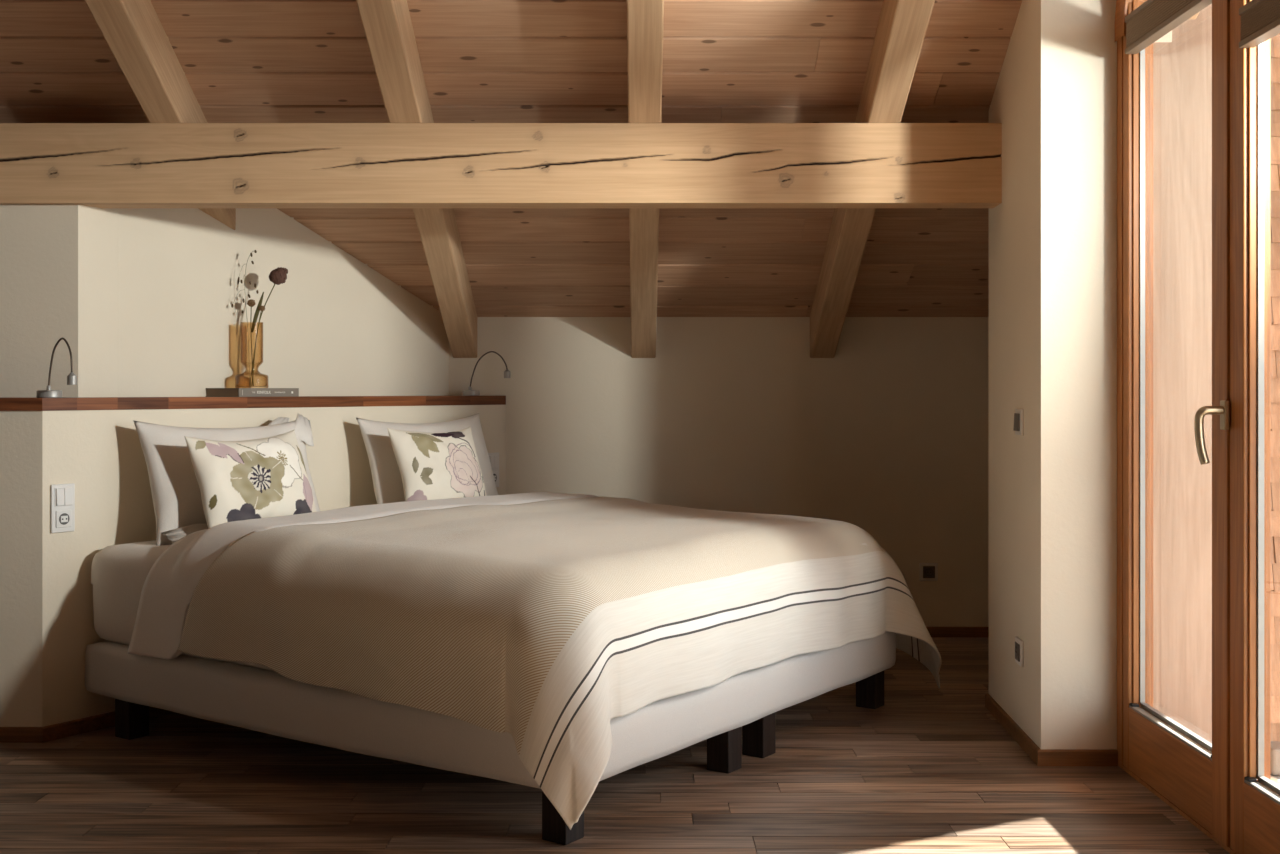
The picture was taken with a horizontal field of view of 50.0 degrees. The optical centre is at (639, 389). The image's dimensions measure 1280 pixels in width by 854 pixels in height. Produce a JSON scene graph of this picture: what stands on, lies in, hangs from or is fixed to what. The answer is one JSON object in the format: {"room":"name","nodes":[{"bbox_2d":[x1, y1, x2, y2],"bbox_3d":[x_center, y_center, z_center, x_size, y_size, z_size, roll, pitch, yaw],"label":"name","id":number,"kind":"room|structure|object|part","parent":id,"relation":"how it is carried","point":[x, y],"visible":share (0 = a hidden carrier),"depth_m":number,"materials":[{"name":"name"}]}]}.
{"room":"bedroom","nodes":[
{"label":"bedroom","id":0,"kind":"room"},
{"bbox_2d":[0,205,189,396],"bbox_3d":[-2.468,0.117,4.800,1.664,1.965,0.400,0,0,0],"label":"wall","id":1,"kind":"structure","parent":0,"point":[113,283],"depth_m":4.67,"materials":[{"name":"beige paint"}]},
{"bbox_2d":[0,405,505,726],"bbox_3d":[-1.785,0.583,4.947,3.257,1.035,1.009,0,0,-32],"label":"wall","id":2,"kind":"structure","parent":0,"point":[47,628],"depth_m":4.40,"materials":[{"name":"beige paint"}]},
{"bbox_2d":[50,483,74,532],"bbox_3d":[-1.825,0.374,4.349,0.017,0.153,0.081,0,0,35],"label":"light switch","id":3,"kind":"object","parent":2,"relation":"attached to","point":[62,496],"visible":1,"depth_m":4.34,"materials":[{"name":"white plastic"}]},
{"bbox_2d":[61,516,67,521],"bbox_3d":[-1.821,0.408,4.346,0.002,0.020,0.024,0,0,35],"label":"socket","id":4,"kind":"object","parent":3,"relation":"attached to","point":[64,517],"depth_m":4.35,"materials":[{"name":"white plastic"}]},
{"bbox_2d":[0,706,174,741],"bbox_3d":[-1.726,1.077,4.865,3.239,0.046,0.805,0,0,-34],"label":"baseboard","id":5,"kind":"structure","parent":2,"relation":"attached to","point":[106,720],"depth_m":4.35,"materials":[{"name":"brown wood"}]},
{"bbox_2d":[0,396,505,410],"bbox_3d":[-1.786,0.045,4.942,3.257,0.040,1.014,0,0,-32],"label":"wall shelf","id":6,"kind":"object","parent":2,"relation":"on","point":[6,403],"visible":0.96,"depth_m":4.88,"materials":[{"name":"brown wood"}]},
{"bbox_2d":[36,338,76,397],"bbox_3d":[-1.836,-0.070,4.341,0.208,0.190,0.076,0,0,42],"label":"gooseneck lamp","id":7,"kind":"object","parent":6,"relation":"on","point":[71,378],"visible":1,"depth_m":4.35,"materials":[{"name":"silver metal"}]},
{"bbox_2d":[206,388,298,396],"bbox_3d":[-1.446,0.009,5.117,0.200,0.032,0.278,0,0,35],"label":"book","id":8,"kind":"object","parent":6,"relation":"on","point":[210,392],"visible":1,"depth_m":5.03,"materials":[{"name":"grey paper"}]},
{"bbox_2d":[235,322,268,387],"bbox_3d":[-1.447,-0.130,5.122,0.120,0.245,0.120,0,0,0],"label":"vase","id":9,"kind":"object","parent":8,"relation":"on","point":[240,322],"visible":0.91,"depth_m":5.11,"materials":[{"name":"orange glass"}]},
{"bbox_2d":[231,250,257,383],"bbox_3d":[-1.471,-0.268,5.116,0.101,0.506,0.029,0,0,0],"label":"sprig","id":10,"kind":"object","parent":9,"relation":"in","point":[251,255],"visible":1,"depth_m":5.12,"materials":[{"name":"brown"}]},
{"bbox_3d":[-1.452,-0.266,5.123,0.044,0.503,0.014,0,0,7],"label":"stem","id":11,"kind":"part","parent":10,"relation":"part of","materials":[{"name":"yellow"}]},
{"bbox_2d":[247,299,254,385],"bbox_3d":[-1.450,-0.176,5.122,0.032,0.323,0.031,0,0,0],"label":"dried flower","id":12,"kind":"object","parent":9,"relation":"in","point":[251,302],"visible":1,"depth_m":5.12,"materials":[{"name":"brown plant"}]},
{"bbox_3d":[-1.448,-0.170,5.127,0.012,0.309,0.007,0,0,-45],"label":"stem","id":13,"kind":"part","parent":12,"relation":"part of","materials":[{"name":"yellow"}]},
{"bbox_2d":[249,305,264,385],"bbox_3d":[-1.425,-0.165,5.112,0.060,0.301,0.027,0,0,0],"label":"dried flower","id":14,"kind":"object","parent":9,"relation":"in","point":[261,307],"visible":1,"depth_m":5.11,"materials":[{"name":"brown plant"}]},
{"bbox_2d":[251,267,287,385],"bbox_3d":[-1.381,-0.236,5.122,0.137,0.443,0.069,0,0,0],"label":"dried flower","id":15,"kind":"object","parent":9,"relation":"in","point":[278,276],"visible":1,"depth_m":5.11,"materials":[{"name":"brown plant"}]},
{"bbox_3d":[-1.398,-0.219,5.120,0.102,0.408,0.008,0,0,0],"label":"stem","id":16,"kind":"part","parent":15,"relation":"part of","materials":[{"name":"yellow"}]},
{"bbox_2d":[462,351,510,395],"bbox_3d":[-0.671,-0.073,6.000,0.210,0.195,0.076,0,0,0],"label":"gooseneck lamp","id":17,"kind":"object","parent":6,"relation":"on","point":[507,374],"visible":1,"depth_m":5.99,"materials":[{"name":"silver metal"}]},
{"bbox_2d":[488,452,498,486],"bbox_3d":[-0.644,0.352,6.036,0.017,0.153,0.081,0,0,35],"label":"light switch","id":18,"kind":"object","parent":2,"relation":"attached to","point":[494,457],"visible":0.57,"depth_m":6.04,"materials":[{"name":"white plastic"}]},
{"bbox_2d":[190,208,448,396],"bbox_3d":[-2.076,0.101,5.610,2.448,1.999,1.220,0,0,0],"label":"wall","id":19,"kind":"structure","parent":0,"point":[336,325],"depth_m":5.42,"materials":[{"name":"beige paint"}]},
{"bbox_2d":[0,0,1021,316],"bbox_3d":[-0.750,-1.542,1.768,5.500,2.511,8.937,0,0,0],"label":"ceiling","id":20,"kind":"structure","parent":0,"point":[242,61],"depth_m":4.71,"materials":[{"name":"brown wood"}]},
{"bbox_2d":[85,0,235,229],"bbox_3d":[-1.575,-1.433,3.581,0.110,2.613,5.158,0,0,0],"label":"rafter","id":21,"kind":"object","parent":20,"relation":"attached to","point":[133,31],"visible":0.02,"depth_m":4.34,"materials":[{"name":"brown wood"}]},
{"bbox_2d":[356,0,476,357],"bbox_3d":[-0.779,-1.433,3.581,0.110,2.613,5.158,0,0,0],"label":"rafter","id":22,"kind":"object","parent":20,"relation":"attached to","point":[387,24],"visible":0.82,"depth_m":4.57,"materials":[{"name":"brown wood"}]},
{"bbox_2d":[627,0,663,357],"bbox_3d":[0.016,-1.433,3.581,0.110,2.613,5.158,0,0,0],"label":"rafter","id":23,"kind":"object","parent":20,"relation":"attached to","point":[645,18],"visible":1,"depth_m":4.54,"materials":[{"name":"brown wood"}]},
{"bbox_2d":[810,0,934,357],"bbox_3d":[0.811,-1.433,3.581,0.110,2.613,5.158,0,0,0],"label":"rafter","id":24,"kind":"object","parent":20,"relation":"attached to","point":[902,26],"visible":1,"depth_m":4.59,"materials":[{"name":"brown wood"}]},
{"bbox_2d":[0,637,1279,853],"bbox_3d":[-0.800,1.110,1.810,5.200,0.020,8.820,0,0,0],"label":"floor","id":25,"kind":"structure","parent":0,"point":[930,769],"depth_m":3.69,"materials":[{"name":"brown wood"}]},
{"bbox_2d":[85,540,895,844],"bbox_3d":[-0.442,0.798,4.612,1.982,0.604,1.885,0,0,35],"label":"bed","id":26,"kind":"object","parent":25,"relation":"on","point":[735,715],"visible":0.16,"depth_m":3.96,"materials":[{"name":"beige fabric"}]},
{"bbox_3d":[-1.614,1.032,4.367,0.075,0.135,0.075,0,0,35],"label":"leg","id":27,"kind":"part","parent":26,"relation":"part of","materials":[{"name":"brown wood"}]},
{"bbox_3d":[-0.444,0.659,4.614,1.972,0.315,1.868,0,0,35],"label":"mattress","id":28,"kind":"part","parent":26,"relation":"part of","materials":[{"name":"white fabric"}]},
{"bbox_2d":[133,413,319,544],"bbox_3d":[-1.362,0.304,4.713,0.290,0.441,0.741,0,0,28],"label":"pillow","id":29,"kind":"object","parent":26,"relation":"on","point":[176,494],"visible":0.49,"depth_m":4.48,"materials":[{"name":"white fabric"}]},
{"bbox_2d":[184,429,316,528],"bbox_3d":[-1.283,0.312,4.582,0.188,0.348,0.490,0,0,28],"label":"cushion","id":30,"kind":"object","parent":26,"relation":"on","point":[263,477],"visible":0.85,"depth_m":4.50,"materials":[{"name":"fabric"}]},
{"bbox_2d":[127,492,597,659],"bbox_3d":[-0.434,0.603,4.605,1.457,0.420,1.922,0,0,35],"label":"sheet","id":31,"kind":"object","parent":26,"relation":"on","point":[169,586],"visible":0.24,"depth_m":4.18,"materials":[{"name":"white fabric"}]},
{"bbox_2d":[177,497,940,829],"bbox_3d":[-0.089,0.727,4.429,1.592,0.664,2.167,0,0,39],"label":"blanket","id":32,"kind":"object","parent":31,"relation":"on","point":[543,624],"visible":1,"depth_m":3.72,"materials":[{"name":"beige fabric"}]},
{"bbox_2d":[356,413,497,503],"bbox_3d":[-0.828,0.312,5.521,0.218,0.426,0.710,0,0,33],"label":"pillow","id":33,"kind":"object","parent":26,"relation":"on","point":[386,476],"visible":0.35,"depth_m":5.28,"materials":[{"name":"white fabric"}]},
{"bbox_2d":[387,427,486,500],"bbox_3d":[-0.770,0.309,5.311,0.179,0.334,0.439,0,0,41],"label":"cushion","id":34,"kind":"object","parent":26,"relation":"on","point":[445,465],"visible":0.83,"depth_m":5.22,"materials":[{"name":"fabric"}]},
{"bbox_3d":[-0.189,1.032,3.369,0.075,0.135,0.075,0,0,35],"label":"leg","id":35,"kind":"part","parent":26,"relation":"part of","materials":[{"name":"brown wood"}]},
{"bbox_3d":[0.244,1.032,3.987,0.075,0.135,0.075,0,0,35],"label":"leg","id":36,"kind":"part","parent":26,"relation":"part of","materials":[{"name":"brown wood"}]},
{"bbox_3d":[0.359,1.032,4.151,0.075,0.135,0.075,0,0,35],"label":"leg","id":37,"kind":"part","parent":26,"relation":"part of","materials":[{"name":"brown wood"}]},
{"bbox_3d":[0.801,1.032,4.782,0.075,0.135,0.075,0,0,35],"label":"leg","id":38,"kind":"part","parent":26,"relation":"part of","materials":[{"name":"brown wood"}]},
{"bbox_2d":[449,317,988,626],"bbox_3d":[0.430,0.350,6.195,2.860,1.500,0.150,0,0,0],"label":"wall","id":39,"kind":"structure","parent":0,"point":[887,436],"depth_m":6.12,"materials":[{"name":"beige paint"}]},
{"bbox_2d":[920,563,937,580],"bbox_3d":[1.285,0.810,6.112,0.081,0.081,0.016,0,0,0],"label":"wall socket","id":40,"kind":"object","parent":39,"relation":"attached to","point":[928,571],"visible":1,"depth_m":6.11,"materials":[{"name":"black plastic"}]},
{"bbox_2d":[926,627,988,636],"bbox_3d":[0.560,1.077,6.114,2.280,0.046,0.012,0,0,0],"label":"baseboard","id":41,"kind":"structure","parent":39,"relation":"attached to","point":[933,631],"depth_m":6.11,"materials":[{"name":"brown wood"}]},
{"bbox_2d":[989,0,1116,748],"bbox_3d":[1.648,-0.131,4.400,0.944,2.461,0.740,0,0,0],"label":"wall pillar","id":42,"kind":"structure","parent":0,"point":[1053,230],"depth_m":4.03,"materials":[{"name":"beige paint"}]},
{"bbox_2d":[1013,409,1023,434],"bbox_3d":[1.179,0.100,4.285,0.017,0.081,0.081,0,0,3],"label":"light switch","id":43,"kind":"object","parent":42,"relation":"attached to","point":[1018,428],"visible":1,"depth_m":4.26,"materials":[{"name":"white plastic"}]},
{"bbox_2d":[1015,636,1023,666],"bbox_3d":[1.180,0.816,4.285,0.016,0.081,0.081,0,0,3],"label":"wall socket","id":44,"kind":"object","parent":42,"relation":"attached to","point":[1019,644],"visible":1,"depth_m":4.26,"materials":[{"name":"white plastic"}]},
{"bbox_2d":[985,694,1117,765],"bbox_3d":[1.281,1.077,4.394,0.235,0.046,0.752,0,0,0],"label":"baseboard","id":45,"kind":"structure","parent":42,"relation":"attached to","point":[1041,757],"depth_m":4.02,"materials":[{"name":"brown wood"}]},
{"bbox_2d":[1153,4,1211,743],"bbox_3d":[1.670,-0.390,4.129,0.330,3.020,0.058,0,0,0],"label":"glass pane","id":46,"kind":"object","parent":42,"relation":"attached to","point":[1182,67],"visible":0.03,"depth_m":4.10,"materials":[{"name":"clear glass"}]},
{"bbox_2d":[1270,33,1279,741],"bbox_3d":[1.997,-0.459,4.132,0.266,3.083,0.036,0,0,0],"label":"glass pane","id":47,"kind":"object","parent":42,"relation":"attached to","point":[1274,41],"visible":0.3,"depth_m":4.12,"materials":[{"name":"clear glass"}]},
{"bbox_2d":[1155,31,1171,41],"bbox_3d":[1.480,-1.553,3.270,0.160,1.066,1.520,0,0,0],"label":"wall","id":48,"kind":"structure","parent":0,"point":[1168,37],"depth_m":4.03,"materials":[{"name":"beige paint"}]},
{"bbox_2d":[1115,0,1146,41],"bbox_3d":[1.431,-1.282,3.270,0.078,0.525,1.530,0,0,0],"label":"trim","id":49,"kind":"structure","parent":48,"relation":"attached to","point":[1121,10],"depth_m":3.98,"materials":[{"name":"brown wood"}]},
{"label":"outside","id":50,"kind":"structure","parent":0,"visible":0},
{"bbox_3d":[5.280,1.170,0.500,7.440,0.100,9.000,0,0,0],"label":"floor","id":51,"kind":"structure","parent":50,"visible":0},
{"bbox_2d":[1270,741,1279,775],"bbox_3d":[1.865,1.080,4.030,0.070,0.080,0.100,0,0,0],"label":"stone block","id":52,"kind":"object","parent":51,"relation":"on","point":[1274,745],"visible":0.56,"depth_m":3.98,"materials":[{"name":"beige stone"}]},
{"bbox_3d":[1.480,-0.853,0.005,0.160,3.906,5.010,0,0,0],"label":"wall","id":53,"kind":"structure","parent":0,"visible":0},
{"bbox_2d":[1125,0,1211,53],"bbox_3d":[1.406,-1.015,3.648,0.036,0.106,0.577,0,0,0],"label":"blind","id":54,"kind":"object","parent":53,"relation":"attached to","point":[1152,20],"visible":1,"depth_m":3.72,"materials":[{"name":"brown"}]},
{"bbox_3d":[1.406,-1.060,3.648,0.036,0.016,0.577,0,0,0],"label":"head rail","id":55,"kind":"part","parent":54,"relation":"part of","materials":[{"name":"brown wood"}]},
{"bbox_2d":[1123,0,1229,846],"bbox_3d":[1.393,-0.216,3.619,0.143,2.608,0.732,0,0,0],"label":"door","id":56,"kind":"structure","parent":53,"relation":"in","point":[1191,772],"depth_m":3.82,"materials":[{"name":"wood"},{"name":"glass"}]},
{"bbox_3d":[1.433,0.999,3.648,0.065,0.178,0.583,0,0,0],"label":"rail","id":57,"kind":"part","parent":56,"relation":"part of","materials":[{"name":"brown wood"}]},
{"bbox_3d":[1.354,0.108,3.269,0.064,0.141,0.030,0,0,0],"label":"handle","id":58,"kind":"part","parent":56,"relation":"part of","materials":[{"name":"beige metal"}]},
{"bbox_3d":[1.391,0.060,3.267,0.013,0.070,0.028,0,0,0],"label":"handle plate","id":59,"kind":"part","parent":56,"relation":"part of","materials":[{"name":"gold metal"}]},
{"bbox_2d":[1117,36,1237,853],"bbox_3d":[1.444,-0.050,3.270,0.092,2.300,1.520,0,0,0],"label":"trim","id":60,"kind":"structure","parent":53,"relation":"attached to","point":[1119,41],"depth_m":3.99,"materials":[{"name":"brown wood"}]},
{"bbox_2d":[1230,0,1279,853],"bbox_3d":[1.433,-0.216,2.910,0.065,2.608,0.714,0,0,0],"label":"door","id":61,"kind":"structure","parent":53,"relation":"in","point":[1254,798],"depth_m":3.19,"materials":[{"name":"wood"},{"name":"glass"}]},
{"bbox_3d":[1.433,0.999,2.895,0.065,0.178,0.590,0,0,0],"label":"rail","id":62,"kind":"part","parent":61,"relation":"part of","materials":[{"name":"brown wood"}]},
{"bbox_2d":[1239,0,1279,47],"bbox_3d":[1.406,-0.839,2.895,0.036,0.092,0.584,0,0,0],"label":"blind","id":63,"kind":"object","parent":53,"relation":"attached to","point":[1260,19],"visible":1,"depth_m":3.10,"materials":[{"name":"brown"}]},
{"bbox_3d":[1.406,-0.877,2.895,0.036,0.016,0.584,0,0,0],"label":"head rail","id":64,"kind":"part","parent":63,"relation":"part of","materials":[{"name":"brown wood"}]},
{"bbox_3d":[1.406,-0.800,2.895,0.036,0.014,0.584,0,0,0],"label":"rail","id":65,"kind":"part","parent":63,"relation":"part of","materials":[{"name":"brown"}]},
{"bbox_3d":[-3.375,-0.853,1.810,0.150,3.906,8.820,0,0,0],"label":"wall","id":66,"kind":"structure","parent":0,"visible":0},
{"bbox_2d":[0,123,1001,207],"bbox_3d":[-1.034,-0.753,4.627,4.531,0.265,0.136,0,0,0],"label":"cross beam","id":67,"kind":"structure","parent":66,"relation":"attached to","point":[99,165],"depth_m":4.56,"materials":[{"name":"brown wood"}]}
]}

